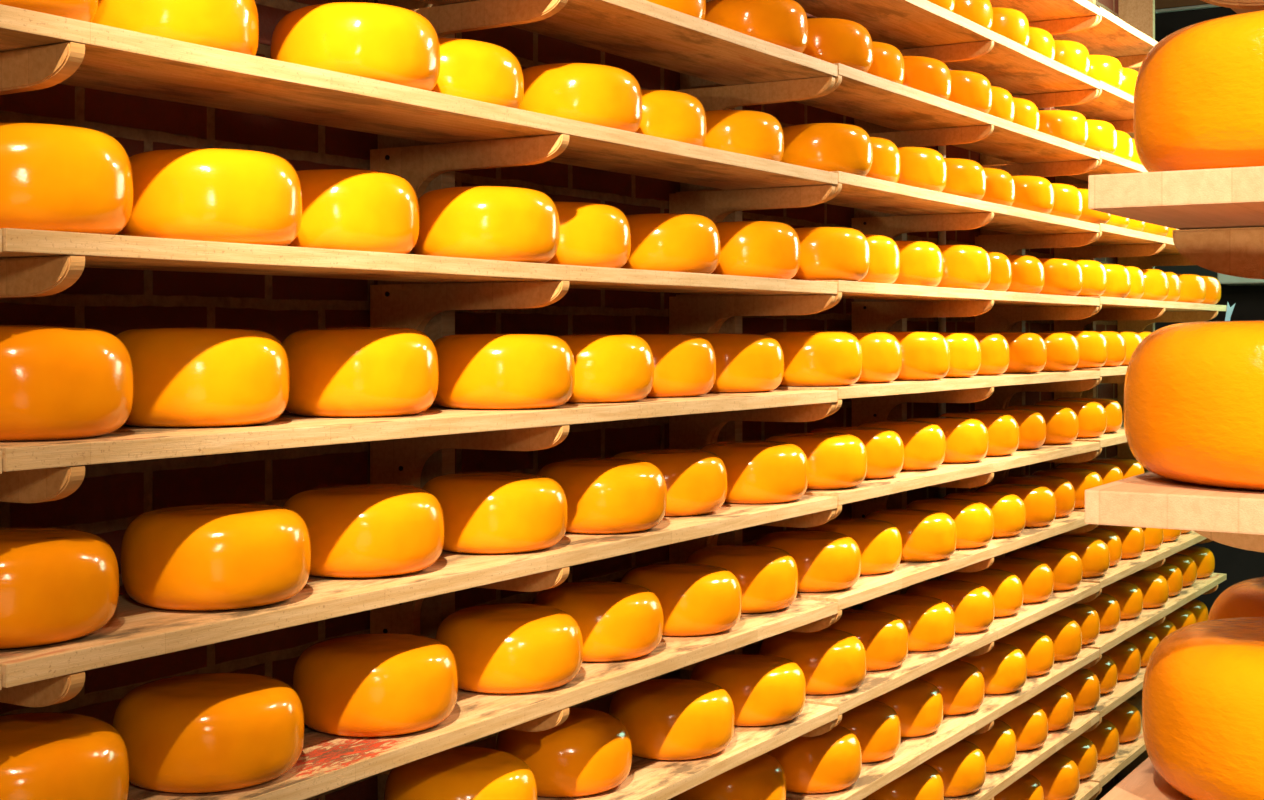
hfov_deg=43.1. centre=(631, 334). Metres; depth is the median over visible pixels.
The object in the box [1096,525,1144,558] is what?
cheese wheel
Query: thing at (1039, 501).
cheese wheel
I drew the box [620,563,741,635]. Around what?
cheese wheel
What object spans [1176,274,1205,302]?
cheese wheel
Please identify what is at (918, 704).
cheese wheel
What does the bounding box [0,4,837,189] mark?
shelf board
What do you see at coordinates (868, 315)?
shelf bracket
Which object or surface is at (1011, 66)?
shelf board
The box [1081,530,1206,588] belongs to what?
shelf board
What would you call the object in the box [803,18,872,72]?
cheese wheel
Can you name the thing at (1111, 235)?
shelf board
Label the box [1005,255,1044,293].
cheese wheel
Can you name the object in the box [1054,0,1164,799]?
shelf bracket
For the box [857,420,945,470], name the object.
cheese wheel
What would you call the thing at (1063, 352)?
cheese wheel
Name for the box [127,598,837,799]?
shelf board
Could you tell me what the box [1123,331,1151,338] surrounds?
cheese wheel
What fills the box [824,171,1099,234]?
shelf board
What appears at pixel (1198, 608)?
cheese wheel
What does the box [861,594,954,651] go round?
cheese wheel
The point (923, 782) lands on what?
cheese wheel
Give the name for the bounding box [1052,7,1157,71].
shelf board
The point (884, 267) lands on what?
cheese wheel
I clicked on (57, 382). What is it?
cheese wheel
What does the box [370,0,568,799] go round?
shelf bracket
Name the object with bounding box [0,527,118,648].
cheese wheel
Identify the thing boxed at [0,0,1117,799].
wall
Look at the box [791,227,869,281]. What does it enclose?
cheese wheel
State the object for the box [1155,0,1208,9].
trim
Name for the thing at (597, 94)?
cheese wheel
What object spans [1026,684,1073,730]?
cheese wheel
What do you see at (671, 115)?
cheese wheel
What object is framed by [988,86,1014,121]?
cheese wheel
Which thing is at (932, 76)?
cheese wheel
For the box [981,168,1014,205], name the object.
cheese wheel
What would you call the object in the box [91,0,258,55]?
cheese wheel
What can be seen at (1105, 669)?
cheese wheel
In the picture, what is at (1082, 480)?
cheese wheel
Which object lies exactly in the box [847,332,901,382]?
cheese wheel
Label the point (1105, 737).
cheese wheel
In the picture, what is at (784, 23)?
cheese wheel
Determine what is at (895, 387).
shelf board
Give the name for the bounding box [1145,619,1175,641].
cheese wheel
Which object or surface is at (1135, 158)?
cheese wheel
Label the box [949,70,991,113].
cheese wheel
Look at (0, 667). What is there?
shelf board
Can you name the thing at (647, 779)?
shelf board
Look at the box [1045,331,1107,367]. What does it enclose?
cheese wheel
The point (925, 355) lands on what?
cheese wheel
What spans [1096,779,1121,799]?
floor
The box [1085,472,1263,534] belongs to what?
shelf board
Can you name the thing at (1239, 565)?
wall
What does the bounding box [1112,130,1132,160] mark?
cheese wheel
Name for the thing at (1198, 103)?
cheese wheel
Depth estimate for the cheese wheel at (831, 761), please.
3.79 m
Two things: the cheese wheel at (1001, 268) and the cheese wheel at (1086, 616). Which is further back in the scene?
the cheese wheel at (1086, 616)
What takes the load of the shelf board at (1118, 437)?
on the shelf bracket at (1087, 252)
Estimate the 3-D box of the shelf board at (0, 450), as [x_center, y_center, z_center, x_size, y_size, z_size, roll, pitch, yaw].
[-1.429,0.145,0.966,0.285,0.028,2.216,0,0,32]
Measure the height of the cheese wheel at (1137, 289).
0.135 m
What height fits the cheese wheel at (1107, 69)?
0.130 m
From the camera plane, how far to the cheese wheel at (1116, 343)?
5.83 m
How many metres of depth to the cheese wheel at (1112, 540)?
5.89 m
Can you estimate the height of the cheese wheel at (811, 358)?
0.134 m
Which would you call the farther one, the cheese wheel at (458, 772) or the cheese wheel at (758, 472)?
the cheese wheel at (758, 472)
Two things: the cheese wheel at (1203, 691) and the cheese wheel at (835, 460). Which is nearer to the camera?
the cheese wheel at (1203, 691)
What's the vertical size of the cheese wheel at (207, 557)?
0.132 m
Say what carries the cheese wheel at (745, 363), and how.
on the shelf board at (127, 443)
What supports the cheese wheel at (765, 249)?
on the shelf board at (99, 250)
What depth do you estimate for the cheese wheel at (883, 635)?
4.09 m
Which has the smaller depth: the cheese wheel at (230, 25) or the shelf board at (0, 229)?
the shelf board at (0, 229)
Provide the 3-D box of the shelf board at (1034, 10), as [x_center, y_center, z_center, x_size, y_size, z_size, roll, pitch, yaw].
[0.936,-1.123,4.730,0.285,0.028,2.151,0,0,32]
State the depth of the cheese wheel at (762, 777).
3.57 m
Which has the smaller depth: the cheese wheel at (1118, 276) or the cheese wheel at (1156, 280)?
the cheese wheel at (1118, 276)
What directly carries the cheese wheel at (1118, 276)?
on the shelf board at (1107, 302)
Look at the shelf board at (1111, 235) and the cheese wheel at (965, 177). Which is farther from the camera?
the shelf board at (1111, 235)
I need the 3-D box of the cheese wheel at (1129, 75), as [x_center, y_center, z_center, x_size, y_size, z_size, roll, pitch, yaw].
[1.822,-0.952,6.138,0.265,0.129,0.263,0,0,12]
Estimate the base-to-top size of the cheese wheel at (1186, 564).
0.132 m
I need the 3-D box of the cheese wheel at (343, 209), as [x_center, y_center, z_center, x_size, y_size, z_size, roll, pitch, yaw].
[-0.474,-0.192,2.570,0.264,0.137,0.264,0,0,-28]
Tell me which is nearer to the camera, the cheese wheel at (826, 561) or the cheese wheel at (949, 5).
the cheese wheel at (826, 561)
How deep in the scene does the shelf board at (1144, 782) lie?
1.33 m
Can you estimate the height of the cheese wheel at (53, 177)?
0.140 m
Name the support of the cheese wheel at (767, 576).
on the shelf board at (326, 762)
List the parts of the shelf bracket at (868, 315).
post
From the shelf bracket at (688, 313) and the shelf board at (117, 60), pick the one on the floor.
the shelf bracket at (688, 313)
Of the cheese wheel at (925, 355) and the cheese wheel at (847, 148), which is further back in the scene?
the cheese wheel at (925, 355)
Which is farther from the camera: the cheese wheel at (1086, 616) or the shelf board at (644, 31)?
the cheese wheel at (1086, 616)
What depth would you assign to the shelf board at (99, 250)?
2.39 m
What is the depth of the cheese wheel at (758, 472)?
3.55 m
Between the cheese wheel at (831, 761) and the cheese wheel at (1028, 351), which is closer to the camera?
the cheese wheel at (831, 761)
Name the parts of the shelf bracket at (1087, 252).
post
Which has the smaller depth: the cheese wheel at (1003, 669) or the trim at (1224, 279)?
the cheese wheel at (1003, 669)
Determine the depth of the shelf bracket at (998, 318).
5.65 m
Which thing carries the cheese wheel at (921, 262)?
on the shelf board at (849, 289)
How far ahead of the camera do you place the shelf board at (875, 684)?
4.35 m
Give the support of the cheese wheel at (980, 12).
on the shelf board at (1011, 66)
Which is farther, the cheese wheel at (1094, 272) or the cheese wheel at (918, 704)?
the cheese wheel at (1094, 272)
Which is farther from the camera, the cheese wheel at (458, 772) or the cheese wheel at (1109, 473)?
the cheese wheel at (1109, 473)
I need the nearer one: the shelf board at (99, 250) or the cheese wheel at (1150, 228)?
the shelf board at (99, 250)
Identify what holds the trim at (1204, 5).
attached to the wall at (1239, 565)
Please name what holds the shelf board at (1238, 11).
on the shelf bracket at (1238, 252)
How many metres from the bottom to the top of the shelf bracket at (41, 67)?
3.770 m
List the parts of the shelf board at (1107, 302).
film strip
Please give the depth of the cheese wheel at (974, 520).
4.60 m
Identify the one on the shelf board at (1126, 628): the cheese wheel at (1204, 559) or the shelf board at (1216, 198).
the cheese wheel at (1204, 559)
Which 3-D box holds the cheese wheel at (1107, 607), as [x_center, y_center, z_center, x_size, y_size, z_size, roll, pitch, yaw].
[1.673,1.022,5.932,0.265,0.130,0.263,0,0,37]
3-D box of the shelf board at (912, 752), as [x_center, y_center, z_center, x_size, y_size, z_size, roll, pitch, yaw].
[0.936,1.107,4.730,0.285,0.028,2.151,0,0,32]
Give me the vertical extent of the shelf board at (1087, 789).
0.028 m
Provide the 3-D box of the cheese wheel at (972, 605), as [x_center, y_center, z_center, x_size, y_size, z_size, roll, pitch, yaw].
[0.933,0.797,4.710,0.263,0.132,0.265,0,0,13]
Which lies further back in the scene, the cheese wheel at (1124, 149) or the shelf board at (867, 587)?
the cheese wheel at (1124, 149)
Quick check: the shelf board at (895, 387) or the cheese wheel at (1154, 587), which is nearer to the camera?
the shelf board at (895, 387)
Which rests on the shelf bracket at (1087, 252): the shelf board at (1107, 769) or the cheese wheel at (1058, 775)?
the shelf board at (1107, 769)
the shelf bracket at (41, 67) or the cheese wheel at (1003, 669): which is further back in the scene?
the cheese wheel at (1003, 669)
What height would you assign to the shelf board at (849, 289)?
0.028 m
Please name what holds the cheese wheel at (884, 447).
on the shelf board at (946, 472)
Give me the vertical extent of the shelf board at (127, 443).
0.028 m
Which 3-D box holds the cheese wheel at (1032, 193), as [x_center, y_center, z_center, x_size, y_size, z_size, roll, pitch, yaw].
[1.242,-0.450,5.224,0.263,0.130,0.265,0,0,-44]
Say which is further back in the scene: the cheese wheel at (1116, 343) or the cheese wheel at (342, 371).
the cheese wheel at (1116, 343)
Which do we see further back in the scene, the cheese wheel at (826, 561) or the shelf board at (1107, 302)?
the shelf board at (1107, 302)
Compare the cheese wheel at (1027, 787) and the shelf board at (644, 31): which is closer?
the shelf board at (644, 31)
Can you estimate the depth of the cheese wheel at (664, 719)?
3.26 m
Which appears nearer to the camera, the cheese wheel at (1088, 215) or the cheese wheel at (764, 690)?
the cheese wheel at (764, 690)
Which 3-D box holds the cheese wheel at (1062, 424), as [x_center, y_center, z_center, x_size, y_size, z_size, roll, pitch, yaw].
[1.397,0.306,5.494,0.263,0.130,0.265,0,0,20]
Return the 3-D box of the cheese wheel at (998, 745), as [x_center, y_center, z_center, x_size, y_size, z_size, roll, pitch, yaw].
[1.041,1.249,4.899,0.266,0.132,0.262,0,0,-15]
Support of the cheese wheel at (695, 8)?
on the shelf board at (644, 31)
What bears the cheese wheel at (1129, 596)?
on the shelf board at (1126, 628)
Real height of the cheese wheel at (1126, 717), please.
0.130 m
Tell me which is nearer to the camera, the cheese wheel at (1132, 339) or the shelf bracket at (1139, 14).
the cheese wheel at (1132, 339)
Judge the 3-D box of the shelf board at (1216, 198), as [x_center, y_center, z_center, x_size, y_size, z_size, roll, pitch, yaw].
[1.333,-0.113,2.549,0.285,0.028,3.200,0,0,32]
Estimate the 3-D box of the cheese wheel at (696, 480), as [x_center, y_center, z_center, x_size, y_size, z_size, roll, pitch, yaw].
[0.070,0.311,3.415,0.264,0.132,0.264,0,0,29]
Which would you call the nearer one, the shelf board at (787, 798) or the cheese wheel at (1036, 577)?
the shelf board at (787, 798)
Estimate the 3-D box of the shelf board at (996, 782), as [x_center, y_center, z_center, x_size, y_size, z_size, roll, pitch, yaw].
[0.936,1.329,4.730,0.285,0.028,2.151,0,0,32]
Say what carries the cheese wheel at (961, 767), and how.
on the shelf board at (996, 782)
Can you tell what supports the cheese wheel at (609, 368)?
on the shelf board at (127, 443)
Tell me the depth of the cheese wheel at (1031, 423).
5.14 m
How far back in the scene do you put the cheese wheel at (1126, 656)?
6.03 m
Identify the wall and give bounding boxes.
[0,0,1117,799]
[1155,7,1263,614]
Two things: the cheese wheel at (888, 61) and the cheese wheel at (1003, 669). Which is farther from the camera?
the cheese wheel at (1003, 669)
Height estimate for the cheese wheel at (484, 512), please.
0.129 m
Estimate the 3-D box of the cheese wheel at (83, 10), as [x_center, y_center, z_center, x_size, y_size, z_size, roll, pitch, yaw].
[-0.801,-0.444,1.981,0.265,0.130,0.263,0,0,31]
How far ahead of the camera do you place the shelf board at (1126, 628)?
6.23 m
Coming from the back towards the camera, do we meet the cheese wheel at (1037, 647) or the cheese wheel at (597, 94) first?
the cheese wheel at (1037, 647)
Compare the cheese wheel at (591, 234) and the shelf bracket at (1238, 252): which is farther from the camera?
the cheese wheel at (591, 234)
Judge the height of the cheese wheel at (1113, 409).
0.131 m
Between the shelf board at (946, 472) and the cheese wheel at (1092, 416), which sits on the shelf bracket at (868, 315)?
the shelf board at (946, 472)
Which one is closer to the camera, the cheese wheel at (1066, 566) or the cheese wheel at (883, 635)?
the cheese wheel at (883, 635)
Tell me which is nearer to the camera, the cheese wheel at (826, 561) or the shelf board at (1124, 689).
the cheese wheel at (826, 561)
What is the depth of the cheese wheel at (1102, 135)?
5.69 m
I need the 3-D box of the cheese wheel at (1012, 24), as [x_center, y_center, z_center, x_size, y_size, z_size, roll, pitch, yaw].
[1.111,-0.948,5.024,0.264,0.132,0.264,0,0,-20]
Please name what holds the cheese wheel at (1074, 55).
on the shelf board at (1011, 66)
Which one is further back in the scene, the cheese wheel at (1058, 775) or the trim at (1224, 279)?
the trim at (1224, 279)
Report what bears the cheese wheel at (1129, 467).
on the shelf board at (1075, 509)
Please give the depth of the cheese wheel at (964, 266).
4.60 m
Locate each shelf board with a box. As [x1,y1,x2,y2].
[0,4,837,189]
[0,228,836,295]
[0,229,1,251]
[0,389,837,471]
[0,450,1,473]
[0,495,836,687]
[0,667,1,689]
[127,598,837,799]
[418,0,837,85]
[537,703,837,799]
[775,370,1099,398]
[786,648,1099,799]
[786,797,803,799]
[794,0,1099,94]
[794,63,1099,163]
[796,511,1087,610]
[804,441,1099,504]
[805,582,1099,714]
[821,280,1099,306]
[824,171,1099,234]
[944,711,1099,799]
[989,0,1099,21]
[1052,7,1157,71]
[1054,80,1133,137]
[1067,150,1147,180]
[1068,780,1099,799]
[1073,366,1127,375]
[1073,471,1149,511]
[1075,420,1126,447]
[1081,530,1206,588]
[1081,689,1145,787]
[1082,573,1226,654]
[1084,296,1234,320]
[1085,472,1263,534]
[1086,666,1145,717]
[1088,166,1263,229]
[1088,223,1180,254]
[1100,757,1192,799]
[1231,8,1263,13]
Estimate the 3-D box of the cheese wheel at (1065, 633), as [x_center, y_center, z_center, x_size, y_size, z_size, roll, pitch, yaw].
[1.394,1.026,5.443,0.264,0.132,0.264,0,0,14]
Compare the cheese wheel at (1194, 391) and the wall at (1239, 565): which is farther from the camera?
the wall at (1239, 565)
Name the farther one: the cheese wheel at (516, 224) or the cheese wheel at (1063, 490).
the cheese wheel at (1063, 490)
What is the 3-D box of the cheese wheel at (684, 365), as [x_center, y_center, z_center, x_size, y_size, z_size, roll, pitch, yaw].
[0.046,0.063,3.396,0.266,0.132,0.262,0,0,5]
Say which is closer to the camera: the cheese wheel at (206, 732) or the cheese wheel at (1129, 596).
the cheese wheel at (206, 732)
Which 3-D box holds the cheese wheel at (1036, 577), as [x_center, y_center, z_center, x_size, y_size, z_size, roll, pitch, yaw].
[1.242,0.798,5.229,0.263,0.130,0.265,0,0,-21]
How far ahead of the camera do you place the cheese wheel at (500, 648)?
2.77 m
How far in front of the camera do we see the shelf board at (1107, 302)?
6.30 m
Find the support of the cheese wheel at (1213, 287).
on the shelf board at (1107, 302)
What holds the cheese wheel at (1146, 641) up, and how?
on the shelf board at (1124, 689)
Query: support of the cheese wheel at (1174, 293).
on the shelf board at (1107, 302)
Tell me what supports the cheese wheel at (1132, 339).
on the shelf board at (1118, 370)
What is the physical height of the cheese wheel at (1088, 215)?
0.130 m
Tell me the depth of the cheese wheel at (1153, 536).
6.33 m
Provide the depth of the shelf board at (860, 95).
4.49 m
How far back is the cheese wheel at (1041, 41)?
5.21 m
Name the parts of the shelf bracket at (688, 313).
post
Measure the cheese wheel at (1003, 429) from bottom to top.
0.131 m
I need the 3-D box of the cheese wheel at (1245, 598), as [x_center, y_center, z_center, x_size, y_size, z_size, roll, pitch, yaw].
[0.708,0.308,1.557,0.280,0.133,0.280,0,0,-18]
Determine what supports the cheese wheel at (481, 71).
on the shelf board at (117, 60)
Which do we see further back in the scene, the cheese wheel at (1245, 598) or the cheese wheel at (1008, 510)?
the cheese wheel at (1008, 510)
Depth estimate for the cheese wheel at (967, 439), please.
4.60 m
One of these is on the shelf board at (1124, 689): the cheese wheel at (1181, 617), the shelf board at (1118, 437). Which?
the cheese wheel at (1181, 617)
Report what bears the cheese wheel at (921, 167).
on the shelf board at (857, 191)
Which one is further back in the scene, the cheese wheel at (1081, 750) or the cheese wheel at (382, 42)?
the cheese wheel at (1081, 750)
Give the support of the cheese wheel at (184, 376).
on the shelf board at (127, 443)
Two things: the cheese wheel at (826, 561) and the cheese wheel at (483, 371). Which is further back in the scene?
the cheese wheel at (826, 561)
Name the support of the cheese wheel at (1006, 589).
on the shelf board at (875, 684)
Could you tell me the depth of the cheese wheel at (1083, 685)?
5.53 m
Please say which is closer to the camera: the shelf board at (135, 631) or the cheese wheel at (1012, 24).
the shelf board at (135, 631)
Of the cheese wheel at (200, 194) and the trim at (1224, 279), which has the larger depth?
the trim at (1224, 279)
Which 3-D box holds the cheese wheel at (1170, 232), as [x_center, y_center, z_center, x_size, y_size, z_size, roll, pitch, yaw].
[2.193,-0.456,6.811,0.263,0.130,0.265,0,0,-9]
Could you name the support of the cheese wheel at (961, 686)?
on the shelf board at (912, 752)
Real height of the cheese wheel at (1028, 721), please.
0.130 m
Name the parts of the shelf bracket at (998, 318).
post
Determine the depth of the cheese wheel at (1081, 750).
5.56 m
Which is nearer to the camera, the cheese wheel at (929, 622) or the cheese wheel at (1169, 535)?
the cheese wheel at (929, 622)
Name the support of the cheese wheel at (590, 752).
on the shelf board at (647, 779)
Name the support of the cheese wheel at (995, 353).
on the shelf board at (895, 387)
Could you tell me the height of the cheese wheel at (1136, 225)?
0.130 m
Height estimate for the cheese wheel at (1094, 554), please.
0.131 m
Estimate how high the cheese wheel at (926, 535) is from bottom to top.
0.129 m
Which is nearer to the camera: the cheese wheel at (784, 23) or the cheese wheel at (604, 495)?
the cheese wheel at (604, 495)
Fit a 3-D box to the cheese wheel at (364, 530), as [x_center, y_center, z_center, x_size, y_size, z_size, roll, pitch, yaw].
[-0.435,0.311,2.574,0.265,0.132,0.263,0,0,17]
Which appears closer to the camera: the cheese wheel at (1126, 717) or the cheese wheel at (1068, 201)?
the cheese wheel at (1068, 201)
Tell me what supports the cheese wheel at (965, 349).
on the shelf board at (895, 387)
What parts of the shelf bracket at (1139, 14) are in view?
post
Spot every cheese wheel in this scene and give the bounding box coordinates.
[0,0,97,21]
[0,122,132,234]
[0,325,133,440]
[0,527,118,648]
[0,712,128,799]
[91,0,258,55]
[112,673,303,792]
[115,327,289,427]
[116,148,301,245]
[120,504,310,610]
[270,2,439,90]
[282,327,438,416]
[283,484,443,577]
[288,169,419,253]
[292,633,457,736]
[384,746,536,799]
[412,186,559,262]
[423,472,567,553]
[432,38,523,108]
[433,333,574,409]
[435,603,582,693]
[496,707,631,797]
[520,63,642,132]
[532,581,662,661]
[536,458,666,533]
[544,201,630,267]
[552,334,653,402]
[608,678,734,759]
[611,449,726,515]
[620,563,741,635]
[621,213,719,273]
[630,334,715,396]
[636,89,705,145]
[646,0,705,19]
[671,753,785,799]
[685,333,783,392]
[685,545,797,612]
[690,654,805,725]
[700,441,807,503]
[703,110,783,161]
[704,0,807,52]
[711,221,799,278]
[755,530,860,591]
[759,628,866,694]
[763,330,862,385]
[765,432,866,489]
[767,725,861,793]
[781,123,872,175]
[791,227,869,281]
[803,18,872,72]
[804,518,901,574]
[810,427,903,478]
[827,610,908,670]
[838,700,900,762]
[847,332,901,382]
[857,234,899,283]
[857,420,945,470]
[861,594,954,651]
[862,763,943,799]
[864,509,956,561]
[865,137,900,182]
[867,41,904,83]
[872,679,942,737]
[878,331,949,380]
[892,241,942,286]
[897,147,946,191]
[902,56,950,99]
[905,498,993,548]
[905,580,994,633]
[906,417,988,462]
[916,660,984,714]
[923,739,985,796]
[927,0,954,11]
[934,332,980,377]
[936,245,990,289]
[938,568,1022,617]
[939,412,1019,455]
[943,158,985,199]
[943,491,1025,537]
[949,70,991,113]
[953,0,992,29]
[956,332,1009,375]
[956,642,1026,694]
[963,719,1016,771]
[971,409,1045,449]
[976,484,1055,527]
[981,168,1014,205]
[983,251,1011,290]
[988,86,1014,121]
[988,557,1053,603]
[990,7,1028,46]
[991,331,1046,373]
[993,628,1054,676]
[994,773,1043,799]
[997,702,1047,750]
[999,475,1074,517]
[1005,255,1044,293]
[1005,405,1078,444]
[1005,546,1082,590]
[1011,176,1053,213]
[1013,97,1039,130]
[1023,614,1081,661]
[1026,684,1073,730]
[1027,27,1054,59]
[1028,753,1079,799]
[1031,332,1079,371]
[1031,468,1102,508]
[1034,400,1106,437]
[1035,535,1109,577]
[1038,258,1082,295]
[1039,110,1087,146]
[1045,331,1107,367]
[1049,183,1082,219]
[1053,604,1099,644]
[1054,40,1089,74]
[1054,462,1123,484]
[1055,669,1099,711]
[1055,736,1097,779]
[1056,397,1121,432]
[1056,528,1121,566]
[1073,260,1106,296]
[1078,189,1110,223]
[1080,718,1118,760]
[1082,593,1119,631]
[1084,119,1116,153]
[1086,458,1144,478]
[1087,55,1122,88]
[1087,654,1117,694]
[1095,331,1125,366]
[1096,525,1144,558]
[1101,264,1130,297]
[1101,580,1142,619]
[1102,702,1141,742]
[1103,640,1140,680]
[1106,214,1129,227]
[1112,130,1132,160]
[1114,331,1142,365]
[1120,67,1137,95]
[1120,570,1168,607]
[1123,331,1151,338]
[1124,320,1263,489]
[1125,266,1144,298]
[1125,629,1159,666]
[1126,219,1145,231]
[1131,138,1142,164]
[1133,10,1263,171]
[1140,269,1168,300]
[1141,527,1162,550]
[1142,223,1168,235]
[1142,617,1263,799]
[1144,563,1182,596]
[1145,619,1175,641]
[1163,272,1180,301]
[1163,529,1180,541]
[1165,227,1178,237]
[1165,553,1196,586]
[1165,608,1195,629]
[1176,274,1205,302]
[1177,545,1214,578]
[1180,599,1207,622]
[1201,276,1220,304]
[1207,577,1263,620]
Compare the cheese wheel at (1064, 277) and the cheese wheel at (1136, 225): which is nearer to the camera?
the cheese wheel at (1064, 277)
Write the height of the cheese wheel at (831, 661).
0.132 m
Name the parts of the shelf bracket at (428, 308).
post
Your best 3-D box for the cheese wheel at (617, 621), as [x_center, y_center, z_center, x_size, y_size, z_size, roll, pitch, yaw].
[-0.070,0.558,3.144,0.263,0.131,0.265,0,0,-43]
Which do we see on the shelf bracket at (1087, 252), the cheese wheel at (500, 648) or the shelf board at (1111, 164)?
the shelf board at (1111, 164)
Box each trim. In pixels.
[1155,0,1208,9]
[1155,4,1220,13]
[1217,273,1263,284]
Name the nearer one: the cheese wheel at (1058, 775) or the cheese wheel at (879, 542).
the cheese wheel at (879, 542)
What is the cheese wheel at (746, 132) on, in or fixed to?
on the shelf board at (117, 60)
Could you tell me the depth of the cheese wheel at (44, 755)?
1.95 m
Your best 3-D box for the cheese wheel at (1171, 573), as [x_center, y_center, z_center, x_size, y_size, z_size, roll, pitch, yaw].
[2.172,1.021,6.712,0.266,0.130,0.262,0,0,-20]
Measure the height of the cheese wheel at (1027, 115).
0.131 m
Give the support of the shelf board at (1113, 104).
on the shelf bracket at (1087, 252)
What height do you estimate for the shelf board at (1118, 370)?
0.028 m
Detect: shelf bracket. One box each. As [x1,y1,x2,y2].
[0,42,84,706]
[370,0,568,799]
[669,0,841,799]
[852,38,993,799]
[975,15,1101,799]
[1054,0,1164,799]
[1117,0,1217,779]
[1173,0,1263,551]
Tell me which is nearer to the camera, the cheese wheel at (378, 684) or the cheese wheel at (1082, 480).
the cheese wheel at (378, 684)
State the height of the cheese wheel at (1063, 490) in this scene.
0.132 m
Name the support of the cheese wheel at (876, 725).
on the shelf board at (912, 752)
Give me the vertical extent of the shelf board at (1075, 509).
0.028 m
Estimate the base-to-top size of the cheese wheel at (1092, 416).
0.132 m
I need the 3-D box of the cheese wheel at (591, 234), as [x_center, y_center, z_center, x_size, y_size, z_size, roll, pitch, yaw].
[-0.135,-0.190,3.109,0.264,0.133,0.264,0,0,7]
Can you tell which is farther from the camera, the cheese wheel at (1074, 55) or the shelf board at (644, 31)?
the cheese wheel at (1074, 55)
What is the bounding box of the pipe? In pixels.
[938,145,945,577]
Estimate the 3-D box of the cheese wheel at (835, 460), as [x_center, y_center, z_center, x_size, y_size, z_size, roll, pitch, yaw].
[0.443,0.307,3.931,0.266,0.129,0.262,0,0,-16]
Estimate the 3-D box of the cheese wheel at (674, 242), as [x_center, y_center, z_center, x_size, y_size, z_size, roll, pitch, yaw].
[0.055,-0.189,3.393,0.265,0.132,0.263,0,0,-2]
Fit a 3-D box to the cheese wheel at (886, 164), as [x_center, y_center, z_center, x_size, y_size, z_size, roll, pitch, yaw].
[0.576,-0.450,4.228,0.262,0.132,0.266,0,0,-36]
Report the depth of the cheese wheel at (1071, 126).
5.39 m
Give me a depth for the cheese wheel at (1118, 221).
5.91 m

